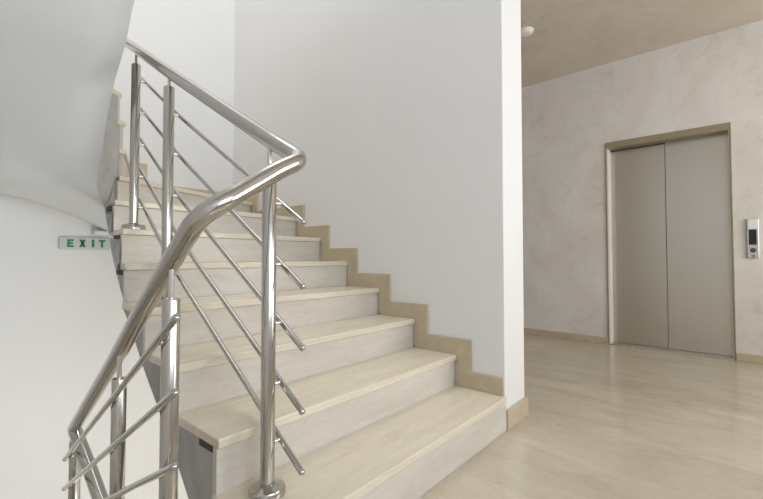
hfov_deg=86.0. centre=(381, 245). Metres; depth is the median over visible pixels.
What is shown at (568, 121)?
wall
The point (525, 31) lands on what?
smoke detector
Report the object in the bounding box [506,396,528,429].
baseboard
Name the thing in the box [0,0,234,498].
wall
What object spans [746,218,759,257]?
panel
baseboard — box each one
[139,163,217,193]
[247,194,503,395]
[506,396,528,429]
[524,328,762,363]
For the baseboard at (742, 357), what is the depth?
4.20 m
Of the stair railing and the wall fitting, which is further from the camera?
the wall fitting
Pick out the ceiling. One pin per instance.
(568, 37)
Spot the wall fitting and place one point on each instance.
(95, 232)
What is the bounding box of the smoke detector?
[521,27,533,36]
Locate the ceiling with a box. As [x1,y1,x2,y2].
[521,0,762,87]
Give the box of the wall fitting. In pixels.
[92,230,108,234]
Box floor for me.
[419,334,762,498]
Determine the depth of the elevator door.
3.81 m
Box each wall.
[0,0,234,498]
[233,0,523,408]
[521,20,762,358]
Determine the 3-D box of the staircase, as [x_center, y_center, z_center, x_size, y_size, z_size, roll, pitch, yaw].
[-1.258,0.160,1.801,2.744,4.529,2.858,-1,-2,40]
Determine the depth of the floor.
2.00 m
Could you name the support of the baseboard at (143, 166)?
attached to the wall at (62, 315)
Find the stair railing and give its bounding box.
[62,38,306,498]
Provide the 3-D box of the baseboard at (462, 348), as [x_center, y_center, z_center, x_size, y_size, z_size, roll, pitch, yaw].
[-0.384,0.150,2.926,2.620,1.266,0.014,-1,-2,40]
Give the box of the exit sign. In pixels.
[58,237,109,249]
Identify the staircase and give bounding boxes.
[0,0,506,498]
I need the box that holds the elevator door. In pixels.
[605,122,735,360]
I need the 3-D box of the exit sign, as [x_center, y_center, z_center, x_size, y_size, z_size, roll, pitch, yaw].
[-2.106,-0.014,2.909,0.024,0.084,0.302,-1,-2,40]
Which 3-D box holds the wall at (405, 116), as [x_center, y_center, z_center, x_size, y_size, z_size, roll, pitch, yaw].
[-0.370,-1.014,3.126,2.825,7.460,0.260,-1,-2,40]

